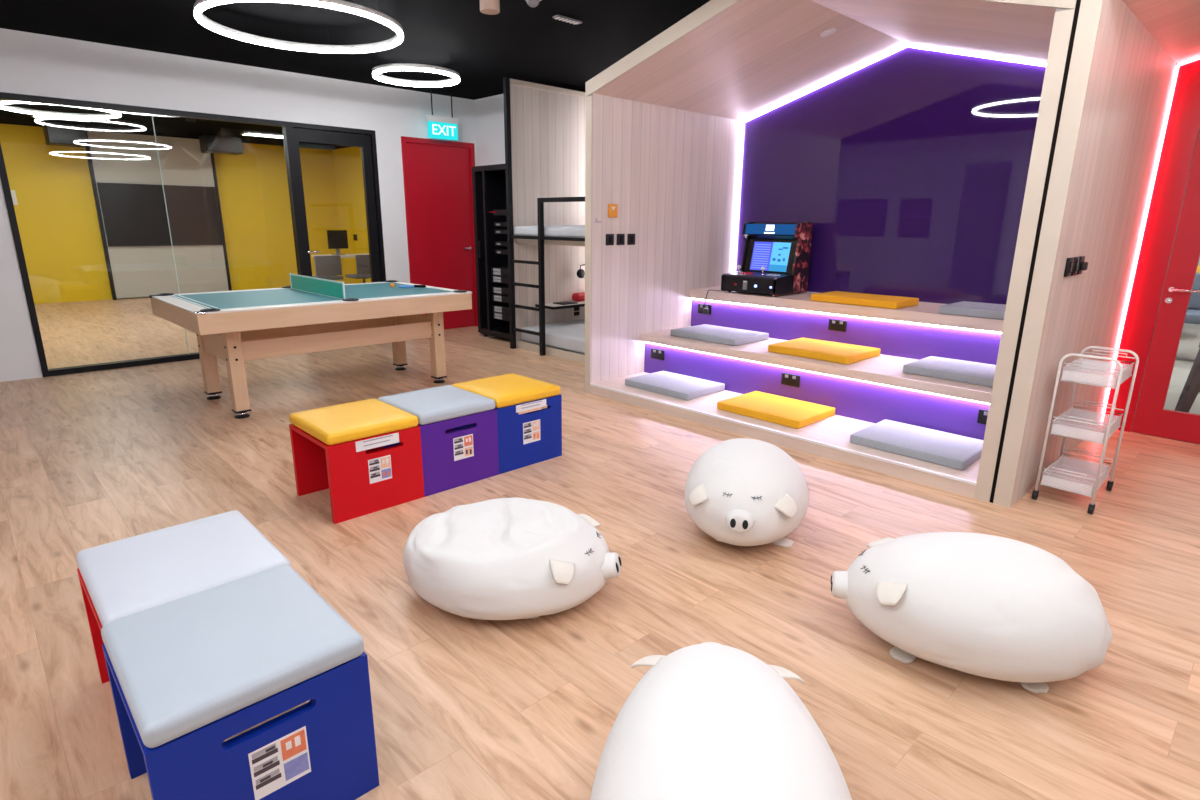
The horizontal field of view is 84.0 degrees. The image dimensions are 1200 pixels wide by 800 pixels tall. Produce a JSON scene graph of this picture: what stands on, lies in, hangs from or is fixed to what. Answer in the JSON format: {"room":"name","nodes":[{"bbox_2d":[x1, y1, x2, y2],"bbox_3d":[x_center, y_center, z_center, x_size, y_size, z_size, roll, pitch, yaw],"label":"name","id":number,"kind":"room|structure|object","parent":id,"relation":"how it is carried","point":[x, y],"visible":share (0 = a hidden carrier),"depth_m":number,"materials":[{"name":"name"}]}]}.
{"room":"common room","nodes":[
{"label":"common room","id":0,"kind":"room"},
{"bbox_2d":[0,124,343,303],"bbox_3d":[-8.161,-3.004,10.964,8.000,2.660,0.100,-14,21,-42],"label":"wall","id":1,"kind":"structure","parent":0,"point":[56,212],"depth_m":11.06,"materials":[{"name":"yellow paint"}]},
{"bbox_2d":[10,190,17,204],"bbox_3d":[-8.927,-3.066,10.087,0.140,0.220,0.029,-14,21,-42],"label":"wall panel","id":2,"kind":"object","parent":1,"relation":"attached to","point":[13,193],"visible":0.46,"depth_m":10.11,"materials":[{"name":"white"}]},
{"bbox_2d":[0,103,350,148],"bbox_3d":[-5.996,-3.713,8.381,8.100,0.090,6.413,-14,21,-42],"label":"ceiling","id":3,"kind":"structure","parent":0,"point":[129,122],"depth_m":9.84,"materials":[{"name":"black paint"}]},
{"bbox_2d":[0,100,120,118],"bbox_3d":[-6.263,-3.464,7.704,1.151,0.235,1.151,-14,21,-42],"label":"ring light","id":4,"kind":"object","parent":3,"relation":"hanging from","point":[113,114],"visible":0.62,"depth_m":8.02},
{"bbox_2d":[31,114,93,121],"bbox_3d":[-7.338,-3.858,9.099,0.640,0.018,0.340,-14,21,-42],"label":"recessed light","id":5,"kind":"object","parent":3,"relation":"in","point":[32,115],"visible":0.69,"depth_m":9.15,"materials":[{"name":"white plastic"}]},
{"bbox_2d":[34,115,90,120],"bbox_3d":[-7.338,-3.861,9.098,0.600,0.012,0.300,-14,21,-42],"label":"diffuser","id":6,"kind":"object","parent":5,"relation":"attached to","point":[39,116],"depth_m":9.16,"materials":[{"name":"white plastic"}]},
{"bbox_2d":[42,121,87,147],"bbox_3d":[-7.917,-3.926,9.867,0.460,0.295,0.405,-14,21,-42],"label":"air conditioner","id":7,"kind":"object","parent":3,"relation":"attached to","point":[55,133],"visible":1,"depth_m":9.74,"materials":[{"name":"black plastic"}]},
{"bbox_2d":[53,138,83,143],"bbox_3d":[-7.781,-3.789,9.756,0.360,0.050,0.010,-14,21,-42],"label":"grille","id":8,"kind":"object","parent":7,"relation":"attached to","point":[55,140],"depth_m":9.75,"materials":[{"name":"grey metal"}]},
{"bbox_2d":[199,135,243,154],"bbox_3d":[-6.403,-4.311,11.271,0.560,0.255,0.405,-14,21,-42],"label":"air conditioner","id":9,"kind":"object","parent":3,"relation":"attached to","point":[213,144],"visible":1,"depth_m":11.13,"materials":[{"name":"black plastic"}]},
{"bbox_2d":[210,147,240,151],"bbox_3d":[-6.267,-4.193,11.155,0.460,0.050,0.010,-14,21,-42],"label":"grille","id":10,"kind":"object","parent":9,"relation":"attached to","point":[212,149],"depth_m":11.15,"materials":[{"name":"grey metal"}]},
{"bbox_2d":[240,132,282,138],"bbox_3d":[-5.450,-4.313,10.858,0.660,0.018,0.340,-14,21,-42],"label":"recessed light","id":11,"kind":"object","parent":3,"relation":"in","point":[245,133],"visible":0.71,"depth_m":10.80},
{"bbox_2d":[244,133,282,137],"bbox_3d":[-5.450,-4.316,10.857,0.620,0.012,0.300,-14,21,-42],"label":"diffuser","id":12,"kind":"object","parent":11,"relation":"attached to","point":[248,134],"depth_m":10.84,"materials":[{"name":"white plastic"}]},
{"bbox_2d":[0,28,475,381],"bbox_3d":[-4.051,-1.730,6.185,7.065,2.755,0.100,-14,21,-42],"label":"wall","id":13,"kind":"structure","parent":0,"point":[35,64],"depth_m":6.13,"materials":[{"name":"white paint"}]},
{"bbox_2d":[0,92,385,376],"bbox_3d":[-3.678,-1.589,6.578,3.222,2.286,0.097,-14,21,-42],"label":"window","id":14,"kind":"structure","parent":13,"relation":"in","point":[287,127],"depth_m":6.23,"materials":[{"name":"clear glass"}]},
{"bbox_2d":[293,128,380,282],"bbox_3d":[-2.860,-1.773,7.358,0.836,2.226,0.166,-14,21,-42],"label":"door","id":15,"kind":"structure","parent":14,"relation":"attached to","point":[303,138],"depth_m":7.20,"materials":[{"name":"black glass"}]},
{"bbox_2d":[401,136,477,328],"bbox_3d":[-1.930,-1.988,8.180,0.970,2.255,0.080,-14,21,-42],"label":"door","id":16,"kind":"structure","parent":13,"relation":"in","point":[437,174],"depth_m":8.11,"materials":[{"name":"red paint"}]},
{"bbox_2d":[332,147,370,283],"bbox_3d":[-3.091,-3.071,11.389,0.100,2.660,6.313,-14,21,-42],"label":"wall","id":17,"kind":"structure","parent":0,"point":[348,171],"depth_m":13.03,"materials":[{"name":"yellow paint"}]},
{"bbox_2d":[0,0,710,99],"bbox_3d":[0.251,-2.163,2.448,8.400,0.100,11.087,-14,21,-42],"label":"ceiling","id":18,"kind":"structure","parent":0,"point":[523,42],"depth_m":5.19,"materials":[{"name":"black paint"}]},
{"bbox_2d":[193,0,402,52],"bbox_3d":[-2.003,-2.593,4.497,1.287,0.175,1.287,-14,21,-42],"label":"ring light","id":19,"kind":"object","parent":18,"relation":"hanging from","point":[199,6],"visible":1,"depth_m":4.57,"materials":[{"name":"white plastic"}]},
{"bbox_2d":[372,54,459,86],"bbox_3d":[-1.664,-3.003,6.035,0.765,0.175,0.765,-14,21,-42],"label":"ring light","id":20,"kind":"object","parent":18,"relation":"hanging from","point":[376,70],"visible":1,"depth_m":5.91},
{"bbox_2d":[372,67,459,86],"bbox_3d":[-1.665,-2.929,6.055,0.765,0.020,0.765,-14,21,-42],"label":"diffuser","id":21,"kind":"object","parent":20,"relation":"attached to","point":[376,70],"depth_m":6.09,"materials":[{"name":"white plastic"}]},
{"bbox_2d":[427,90,457,139],"bbox_3d":[-1.812,-3.269,7.654,0.378,0.505,0.065,-14,21,-42],"label":"exit sign","id":22,"kind":"object","parent":18,"relation":"hanging from","point":[439,127],"visible":1,"depth_m":7.66,"materials":[{"name":"teal plastic"}]},
{"bbox_2d":[480,0,499,14],"bbox_3d":[-0.696,-2.521,4.199,0.124,0.135,0.124,-14,21,-42],"label":"recessed light","id":23,"kind":"object","parent":18,"relation":"in","point":[490,7],"visible":1,"depth_m":4.17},
{"bbox_2d":[526,0,540,6],"bbox_3d":[-0.423,-2.535,4.201,0.124,0.104,0.124,-14,21,-42],"label":"dome camera","id":24,"kind":"object","parent":18,"relation":"attached to","point":[532,3],"visible":1,"depth_m":4.19,"materials":[{"name":"grey plastic"}]},
{"bbox_2d":[553,15,581,24],"bbox_3d":[-0.234,-2.742,4.808,0.230,0.016,0.060,-14,21,-42],"label":"ceiling vent","id":25,"kind":"object","parent":18,"relation":"in","point":[559,17],"visible":1,"depth_m":4.79,"materials":[{"name":"grey plastic"}]},
{"bbox_2d":[474,94,504,165],"bbox_3d":[-1.061,-2.201,8.041,0.100,2.755,1.287,-14,21,-42],"label":"wall","id":26,"kind":"structure","parent":0,"point":[489,111],"depth_m":7.98,"materials":[{"name":"white paint"}]},
{"bbox_2d":[0,297,1199,799],"bbox_3d":[0.346,-0.609,7.665,15.000,0.100,17.600,-14,21,-42],"label":"floor","id":27,"kind":"structure","parent":0,"point":[464,708],"depth_m":2.55,"materials":[{"name":"brown wood"}]},
{"bbox_2d":[85,130,231,299],"bbox_3d":[-7.480,-3.116,11.411,1.820,2.655,0.060,-14,21,-42],"label":"wall","id":28,"kind":"structure","parent":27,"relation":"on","point":[133,271],"depth_m":11.32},
{"bbox_2d":[97,182,222,246],"bbox_3d":[-7.450,-3.148,11.370,1.700,1.000,0.041,-14,21,-42],"label":"television","id":29,"kind":"object","parent":28,"relation":"attached to","point":[133,214],"visible":1,"depth_m":11.31,"materials":[{"name":"black plastic"}]},
{"bbox_2d":[76,510,290,683],"bbox_3d":[-1.185,0.639,1.938,0.438,0.437,0.475,-14,21,-42],"label":"stool","id":30,"kind":"object","parent":27,"relation":"on","point":[121,578],"visible":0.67,"depth_m":1.84,"materials":[{"name":"red laminate"}]},
{"bbox_2d":[76,510,290,626],"bbox_3d":[-1.183,0.460,1.890,0.434,0.064,0.475,-14,21,-42],"label":"cushion","id":31,"kind":"object","parent":30,"relation":"on","point":[121,578],"depth_m":1.83,"materials":[{"name":"grey leather"}]},
{"bbox_2d":[101,565,378,799],"bbox_3d":[-0.861,0.733,1.601,0.438,0.437,0.475,-14,21,-42],"label":"stool","id":32,"kind":"object","parent":27,"relation":"on","point":[192,673],"visible":1,"depth_m":1.47,"materials":[{"name":"blue laminate"}]},
{"bbox_2d":[248,726,310,799],"bbox_3d":[-0.694,0.790,1.449,0.118,0.122,0.001,-14,21,-42],"label":"poster","id":33,"kind":"object","parent":32,"relation":"attached to","point":[281,761],"depth_m":1.45,"materials":[{"name":"paper"}]},
{"bbox_2d":[149,280,471,418],"bbox_3d":[-2.213,-0.461,5.313,2.000,0.790,1.311,-14,21,-42],"label":"table","id":34,"kind":"object","parent":27,"relation":"on","point":[235,327],"visible":0.99,"depth_m":4.93,"materials":[{"name":"brown wood"}]},
{"bbox_2d":[289,273,345,298],"bbox_3d":[-2.203,-0.886,5.162,0.010,0.129,1.037,-14,21,-42],"label":"net","id":35,"kind":"object","parent":34,"relation":"on","point":[330,288],"visible":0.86,"depth_m":5.12,"materials":[{"name":"teal fabric"}]},
{"bbox_2d":[398,285,425,287],"bbox_3d":[-1.621,-0.983,5.750,0.237,0.021,0.144,1,15,3],"label":"bat","id":36,"kind":"object","parent":34,"relation":"on","point":[400,286],"visible":1,"depth_m":5.73,"materials":[{"name":"blue rubber"}]},
{"bbox_2d":[312,255,343,279],"bbox_3d":[-4.279,-1.847,10.374,0.526,0.800,0.502,-14,21,-42],"label":"office chair","id":37,"kind":"object","parent":27,"relation":"on","point":[326,267],"visible":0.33,"depth_m":10.19,"materials":[{"name":"grey fabric"}]},
{"bbox_2d":[311,253,368,257],"bbox_3d":[-4.052,-2.115,11.461,1.480,0.757,0.650,-14,21,-42],"label":"office desk","id":38,"kind":"object","parent":27,"relation":"on","point":[345,255],"visible":0.17,"depth_m":11.03,"materials":[{"name":"beige laminate"}]},
{"bbox_2d":[327,230,347,254],"bbox_3d":[-4.383,-2.628,11.125,0.330,0.403,0.140,-14,21,-42],"label":"monitor","id":39,"kind":"object","parent":38,"relation":"on","point":[337,239],"visible":0.98,"depth_m":11.10,"materials":[{"name":"black plastic"}]},
{"bbox_2d":[289,399,423,523],"bbox_3d":[-1.204,0.273,3.301,0.456,0.437,0.470,-14,21,-42],"label":"stool","id":40,"kind":"object","parent":27,"relation":"on","point":[338,449],"visible":1,"depth_m":3.17,"materials":[{"name":"red laminate"}]},
{"bbox_2d":[289,399,417,444],"bbox_3d":[-1.202,0.093,3.253,0.452,0.064,0.470,-14,21,-42],"label":"cushion","id":41,"kind":"object","parent":40,"relation":"on","point":[364,421],"depth_m":3.15,"materials":[{"name":"yellow leather"}]},
{"bbox_2d":[368,455,391,483],"bbox_3d":[-1.039,0.328,3.150,0.112,0.118,0.001,-14,21,-42],"label":"poster","id":42,"kind":"object","parent":40,"relation":"attached to","point":[379,466],"depth_m":3.15,"materials":[{"name":"paper"}]},
{"bbox_2d":[345,255,370,282],"bbox_3d":[-3.798,-1.945,10.755,0.526,0.800,0.502,-14,21,-42],"label":"office chair","id":43,"kind":"object","parent":27,"relation":"on","point":[362,261],"visible":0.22,"depth_m":10.51,"materials":[{"name":"grey fabric"}]},
{"bbox_2d":[378,385,498,496],"bbox_3d":[-0.876,0.193,3.607,0.456,0.437,0.470,-14,21,-42],"label":"stool","id":44,"kind":"object","parent":27,"relation":"on","point":[452,458],"visible":0.85,"depth_m":3.46,"materials":[{"name":"laminate"}]},
{"bbox_2d":[378,385,495,424],"bbox_3d":[-0.874,0.013,3.559,0.452,0.064,0.470,-14,21,-42],"label":"cushion","id":45,"kind":"object","parent":44,"relation":"on","point":[447,404],"depth_m":3.46,"materials":[{"name":"grey leather"}]},
{"bbox_2d":[453,434,473,460],"bbox_3d":[-0.708,0.246,3.458,0.118,0.122,0.001,-14,21,-42],"label":"poster","id":46,"kind":"object","parent":44,"relation":"attached to","point":[463,444],"depth_m":3.46,"materials":[{"name":"paper"}]},
{"bbox_2d":[472,164,509,339],"bbox_3d":[-0.979,-1.731,7.586,0.535,2.085,0.840,-14,21,-42],"label":"rack","id":47,"kind":"object","parent":27,"relation":"on","point":[488,181],"visible":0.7,"depth_m":7.70,"materials":[{"name":"black plastic"}]},
{"bbox_2d":[491,275,507,283],"bbox_3d":[-1.015,-1.376,7.598,0.266,0.073,0.410,-14,21,-42],"label":"switch","id":48,"kind":"object","parent":47,"relation":"attached to","point":[494,278],"depth_m":7.53,"materials":[{"name":"black plastic"}]},
{"bbox_2d":[491,267,507,276],"bbox_3d":[-1.015,-1.458,7.576,0.266,0.083,0.410,-14,21,-42],"label":"switch","id":49,"kind":"object","parent":47,"relation":"attached to","point":[495,271],"depth_m":7.53,"materials":[{"name":"black plastic"}]},
{"bbox_2d":[492,312,508,320],"bbox_3d":[-1.019,-0.971,7.707,0.266,0.073,0.410,-14,21,-42],"label":"switch","id":50,"kind":"object","parent":47,"relation":"attached to","point":[504,316],"depth_m":7.64,"materials":[{"name":"black plastic"}]},
{"bbox_2d":[492,304,508,313],"bbox_3d":[-1.018,-1.048,7.686,0.266,0.073,0.410,-14,21,-42],"label":"switch","id":51,"kind":"object","parent":47,"relation":"attached to","point":[501,308],"depth_m":7.65,"materials":[{"name":"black plastic"}]},
{"bbox_2d":[492,294,508,302],"bbox_3d":[-1.017,-1.169,7.654,0.266,0.073,0.410,-14,21,-42],"label":"switch","id":52,"kind":"object","parent":47,"relation":"attached to","point":[504,298],"depth_m":7.59,"materials":[{"name":"black plastic"}]},
{"bbox_2d":[492,285,508,294],"bbox_3d":[-1.016,-1.256,7.630,0.266,0.073,0.410,-14,21,-42],"label":"switch","id":53,"kind":"object","parent":47,"relation":"attached to","point":[499,290],"depth_m":7.58,"materials":[{"name":"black plastic"}]},
{"bbox_2d":[452,373,561,473],"bbox_3d":[-0.547,0.114,3.913,0.456,0.437,0.470,-14,21,-42],"label":"stool","id":54,"kind":"object","parent":27,"relation":"on","point":[528,433],"visible":0.81,"depth_m":3.76,"materials":[{"name":"blue laminate"}]},
{"bbox_2d":[452,373,560,407],"bbox_3d":[-0.546,-0.066,3.864,0.452,0.064,0.470,-14,21,-42],"label":"cushion","id":55,"kind":"object","parent":54,"relation":"on","point":[511,390],"depth_m":3.77,"materials":[{"name":"yellow leather"}]},
{"bbox_2d":[523,419,539,444],"bbox_3d":[-0.385,0.179,3.762,0.122,0.124,0.001,-14,21,-42],"label":"poster","id":56,"kind":"object","parent":54,"relation":"attached to","point":[531,427],"depth_m":3.76,"materials":[{"name":"paper"}]},
{"bbox_2d":[403,497,620,619],"bbox_3d":[-0.324,0.578,2.497,0.814,0.278,0.656,4,15,12],"label":"bean bag","id":57,"kind":"object","parent":27,"relation":"on","point":[514,558],"visible":1,"depth_m":2.29,"materials":[{"name":"white fabric"}]},
{"bbox_2d":[503,77,584,362],"bbox_3d":[0.215,-1.802,6.714,1.430,2.697,1.969,-14,21,-42],"label":"wall","id":58,"kind":"structure","parent":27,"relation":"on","point":[544,125],"depth_m":7.09,"materials":[{"name":"beige wood"}]},
{"bbox_2d":[514,225,584,237],"bbox_3d":[0.194,-1.697,6.702,1.235,0.115,1.901,-14,21,-42],"label":"mattress","id":59,"kind":"object","parent":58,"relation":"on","point":[574,231],"visible":0.39,"depth_m":6.51,"materials":[{"name":"white fabric"}]},
{"bbox_2d":[521,319,584,353],"bbox_3d":[0.207,-0.651,7.006,1.170,0.170,1.901,-14,21,-42],"label":"mattress","id":60,"kind":"object","parent":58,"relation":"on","point":[568,335],"visible":0.3,"depth_m":6.93,"materials":[{"name":"white fabric"}]},
{"bbox_2d":[535,301,584,309],"bbox_3d":[-0.282,-1.018,7.563,0.900,0.177,0.311,-14,21,-42],"label":"desk","id":61,"kind":"object","parent":58,"relation":"attached to","point":[552,306],"visible":0.46,"depth_m":7.31,"materials":[{"name":"beige laminate"}]},
{"bbox_2d":[553,301,577,304],"bbox_3d":[-0.387,-1.085,7.450,0.220,0.012,0.180,-14,21,-42],"label":"notebook","id":62,"kind":"object","parent":61,"relation":"on","point":[563,302],"visible":1,"depth_m":7.44,"materials":[{"name":"black plastic"}]},
{"bbox_2d":[572,292,584,300],"bbox_3d":[-0.215,-1.193,7.692,0.230,0.096,0.120,-14,21,-42],"label":"bag","id":63,"kind":"object","parent":61,"relation":"on","point":[580,296],"visible":0.7,"depth_m":7.62,"materials":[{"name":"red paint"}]},
{"bbox_2d":[576,264,584,277],"bbox_3d":[-0.205,-1.479,7.649,0.078,0.153,0.191,9,17,29],"label":"reading lamp","id":64,"kind":"object","parent":58,"relation":"attached to","point":[580,273],"visible":0.95,"depth_m":7.60,"materials":[{"name":"black metal"}]},
{"bbox_2d":[590,642,851,799],"bbox_3d":[0.243,0.820,1.352,0.549,0.417,1.018,2,15,7],"label":"bean bag","id":65,"kind":"object","parent":27,"relation":"on","point":[707,720],"visible":1,"depth_m":1.28,"materials":[{"name":"white fabric"}]},
{"bbox_2d":[685,438,808,547],"bbox_3d":[0.659,0.395,3.014,0.550,0.381,0.798,6,16,19],"label":"bean bag","id":66,"kind":"object","parent":27,"relation":"on","point":[739,491],"visible":1,"depth_m":2.77,"materials":[{"name":"white fabric"}]},
{"bbox_2d":[590,286,1003,497],"bbox_3d":[1.595,-0.306,4.926,1.883,0.760,2.866,-14,21,-42],"label":"bench","id":67,"kind":"object","parent":27,"relation":"on","point":[865,393],"visible":0.6,"depth_m":4.62,"materials":[{"name":"paint"}]},
{"bbox_2d":[651,348,663,359],"bbox_3d":[0.486,-0.387,5.639,0.015,0.086,0.146,-14,21,-42],"label":"power socket","id":68,"kind":"object","parent":67,"relation":"attached to","point":[658,354],"visible":1,"depth_m":5.63,"materials":[{"name":"black plastic"}]},
{"bbox_2d":[625,371,724,399],"bbox_3d":[0.586,-0.124,5.253,0.468,0.054,0.640,-14,21,-42],"label":"seat cushion","id":69,"kind":"object","parent":67,"relation":"on","point":[667,383],"visible":1,"depth_m":5.16,"materials":[{"name":"grey fabric"}]},
{"bbox_2d":[698,304,711,314],"bbox_3d":[0.923,-0.811,5.957,0.050,0.086,0.146,-14,21,-42],"label":"power socket","id":70,"kind":"object","parent":67,"relation":"attached to","point":[701,308],"visible":0.99,"depth_m":5.94,"materials":[{"name":"black plastic"}]},
{"bbox_2d":[670,324,768,345],"bbox_3d":[0.985,-0.544,5.517,0.475,0.054,0.655,-14,21,-42],"label":"seat cushion","id":71,"kind":"object","parent":67,"relation":"on","point":[705,332],"visible":1,"depth_m":5.40,"materials":[{"name":"grey fabric"}]},
{"bbox_2d":[721,222,812,296],"bbox_3d":[1.422,-1.219,5.706,0.518,0.596,0.541,-14,21,-42],"label":"machine","id":72,"kind":"object","parent":67,"relation":"on","point":[776,256],"visible":1,"depth_m":5.65,"materials":[{"name":"black plastic"}]},
{"bbox_2d":[717,391,834,428],"bbox_3d":[1.212,0.057,4.604,0.483,0.054,0.640,-14,21,-42],"label":"seat cushion","id":73,"kind":"object","parent":67,"relation":"on","point":[794,413],"visible":1,"depth_m":4.51,"materials":[{"name":"yellow fabric"}]},
{"bbox_2d":[781,373,799,387],"bbox_3d":[1.361,-0.143,4.762,0.015,0.086,0.146,-14,21,-42],"label":"power socket","id":74,"kind":"object","parent":67,"relation":"attached to","point":[786,379],"visible":1,"depth_m":4.76,"materials":[{"name":"black plastic"}]},
{"bbox_2d":[768,337,879,363],"bbox_3d":[1.638,-0.367,4.882,0.493,0.054,0.630,-14,21,-42],"label":"seat cushion","id":75,"kind":"object","parent":67,"relation":"on","point":[843,353],"visible":1,"depth_m":4.78,"materials":[{"name":"yellow fabric"}]},
{"bbox_2d":[828,319,846,331],"bbox_3d":[1.814,-0.569,5.089,0.015,0.086,0.146,-14,21,-42],"label":"power socket","id":76,"kind":"object","parent":67,"relation":"attached to","point":[835,325],"visible":1,"depth_m":5.08,"materials":[{"name":"black plastic"}]},
{"bbox_2d":[811,291,918,308],"bbox_3d":[2.014,-0.768,5.088,0.400,0.054,0.670,-14,21,-42],"label":"seat cushion","id":77,"kind":"object","parent":67,"relation":"on","point":[839,297],"visible":1,"depth_m":4.97,"materials":[{"name":"yellow fabric"}]},
{"bbox_2d":[850,419,983,469],"bbox_3d":[1.881,0.248,3.915,0.480,0.054,0.633,-14,21,-42],"label":"seat cushion","id":78,"kind":"object","parent":67,"relation":"on","point":[955,451],"visible":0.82,"depth_m":3.84,"materials":[{"name":"grey fabric"}]},
{"bbox_2d":[903,356,995,386],"bbox_3d":[2.329,-0.179,4.207,0.455,0.054,0.642,-14,21,-42],"label":"seat cushion","id":79,"kind":"object","parent":67,"relation":"on","point":[970,372],"visible":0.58,"depth_m":4.17,"materials":[{"name":"grey fabric"}]},
{"bbox_2d":[939,301,1005,319],"bbox_3d":[2.684,-0.591,4.452,0.450,0.054,0.640,-14,21,-42],"label":"seat cushion","id":80,"kind":"object","parent":67,"relation":"on","point":[964,308],"visible":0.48,"depth_m":4.43,"materials":[{"name":"grey fabric"}]},
{"bbox_2d":[977,409,987,424],"bbox_3d":[2.266,0.108,3.855,0.015,0.086,0.146,-14,21,-42],"label":"power socket","id":81,"kind":"object","parent":67,"relation":"attached to","point":[982,414],"visible":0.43,"depth_m":3.88,"materials":[{"name":"black plastic"}]},
{"bbox_2d":[585,0,1076,501],"bbox_3d":[1.649,-1.272,4.707,2.003,2.741,3.002,-14,21,-42],"label":"house shaped nook","id":82,"kind":"object","parent":27,"relation":"on","point":[914,138],"visible":0.67,"depth_m":5.08,"materials":[{"name":"paint"}]},
{"bbox_2d":[606,234,613,244],"bbox_3d":[0.078,-1.252,5.202,0.086,0.087,0.012,-14,21,-42],"label":"wall switch","id":83,"kind":"object","parent":82,"relation":"attached to","point":[609,237],"visible":1,"depth_m":5.19,"materials":[{"name":"black plastic"}]},
{"bbox_2d":[608,204,617,217],"bbox_3d":[0.100,-1.467,5.165,0.104,0.102,0.011,-14,21,-42],"label":"card","id":84,"kind":"object","parent":82,"relation":"attached to","point":[612,208],"visible":1,"depth_m":5.16,"materials":[{"name":"paper"}]},
{"bbox_2d":[617,234,624,244],"bbox_3d":[0.164,-1.273,5.282,0.086,0.087,0.012,-14,21,-42],"label":"wall switch","id":85,"kind":"object","parent":82,"relation":"attached to","point":[620,237],"visible":1,"depth_m":5.28,"materials":[{"name":"black plastic"}]},
{"bbox_2d":[627,234,634,244],"bbox_3d":[0.254,-1.294,5.365,0.086,0.087,0.012,-14,21,-42],"label":"wall switch","id":86,"kind":"object","parent":82,"relation":"attached to","point":[631,237],"visible":1,"depth_m":5.36,"materials":[{"name":"black plastic"}]},
{"bbox_2d":[820,28,835,36],"bbox_3d":[1.543,-2.486,4.508,0.100,0.036,0.099,-14,21,-42],"label":"recessed light","id":87,"kind":"object","parent":82,"relation":"attached to","point":[828,32],"visible":1,"depth_m":4.51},
{"bbox_2d":[989,0,1080,502],"bbox_3d":[1.986,-0.789,3.003,0.022,2.700,0.018,-14,21,-42],"label":"trim","id":88,"kind":"structure","parent":82,"relation":"attached to","point":[1078,2],"depth_m":3.01,"materials":[{"name":"black metal"}]},
{"bbox_2d":[831,532,1112,693],"bbox_3d":[1.184,0.635,2.181,0.814,0.360,0.596,5,16,16],"label":"bean bag","id":89,"kind":"object","parent":27,"relation":"on","point":[983,605],"visible":1,"depth_m":1.99,"materials":[{"name":"white fabric"}]},
{"bbox_2d":[1032,346,1138,514],"bbox_3d":[2.454,0.122,3.357,0.477,0.762,0.260,-14,21,-42],"label":"trolley","id":90,"kind":"object","parent":27,"relation":"on","point":[1057,479],"visible":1,"depth_m":3.34,"materials":[{"name":"white metal"}]},
{"bbox_2d":[1040,448,1112,496],"bbox_3d":[2.451,0.362,3.421,0.426,0.107,0.218,-14,21,-42],"label":"tray","id":91,"kind":"object","parent":90,"relation":"on","point":[1057,479],"depth_m":3.43,"materials":[{"name":"white metal"}]},
{"bbox_2d":[1050,400,1123,443],"bbox_3d":[2.454,0.101,3.351,0.426,0.107,0.218,-14,21,-42],"label":"tray","id":92,"kind":"object","parent":90,"relation":"on","point":[1065,428],"depth_m":3.33,"materials":[{"name":"white metal"}]},
{"bbox_2d":[1060,350,1134,388],"bbox_3d":[2.456,-0.159,3.281,0.426,0.107,0.218,-14,21,-42],"label":"tray","id":93,"kind":"object","parent":90,"relation":"on","point":[1124,373],"depth_m":3.21,"materials":[{"name":"white metal"}]},
{"bbox_2d":[993,0,1199,507],"bbox_3d":[3.764,-0.695,2.608,2.033,2.756,3.032,-14,21,-42],"label":"wall","id":94,"kind":"structure","parent":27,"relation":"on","point":[1125,55],"depth_m":3.28,"materials":[{"name":"beige wood"}]},
{"bbox_2d":[1064,257,1073,276],"bbox_3d":[2.211,-0.626,3.137,0.086,0.088,0.018,-14,21,-42],"label":"wall switch","id":95,"kind":"object","parent":94,"relation":"attached to","point":[1069,262],"visible":1,"depth_m":3.12,"materials":[{"name":"black plastic"}]},
{"bbox_2d":[1071,257,1079,275],"bbox_3d":[2.293,-0.645,3.213,0.086,0.088,0.018,-14,21,-42],"label":"wall switch","id":96,"kind":"object","parent":94,"relation":"attached to","point":[1076,259],"visible":0.81,"depth_m":3.19,"materials":[{"name":"black plastic"}]},
{"bbox_2d":[1077,256,1087,274],"bbox_3d":[2.379,-0.663,3.284,0.086,0.088,0.034,-14,21,-42],"label":"wall switch","id":97,"kind":"object","parent":94,"relation":"attached to","point":[1083,265],"visible":0.91,"depth_m":3.27,"materials":[{"name":"black plastic"}]},
{"bbox_2d":[1175,343,1199,412],"bbox_3d":[5.051,-0.152,4.907,1.080,0.546,1.070,-14,21,-42],"label":"trestle table","id":98,"kind":"object","parent":27,"relation":"on","point":[1191,389],"visible":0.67,"depth_m":4.91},
{"bbox_2d":[1184,273,1199,323],"bbox_3d":[6.244,-0.827,6.797,0.570,0.882,0.600,-14,21,-42],"label":"lounge chair","id":99,"kind":"object","parent":27,"relation":"on","point":[1193,311],"visible":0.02,"depth_m":6.99,"materials":[{"name":"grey fabric"}]},
{"bbox_2d":[1100,56,1199,431],"bbox_3d":[4.513,-0.850,3.316,0.100,2.700,2.876,-14,21,-42],"label":"wall","id":100,"kind":"structure","parent":0,"point":[1183,123],"depth_m":4.22,"materials":[{"name":"red paint"}]},
{"bbox_2d":[1131,130,1199,443],"bbox_3d":[3.948,-0.769,3.858,0.104,2.239,1.013,-14,21,-42],"label":"door","id":101,"kind":"structure","parent":100,"relation":"in","point":[1150,418],"depth_m":4.26,"materials":[{"name":"red paint"}]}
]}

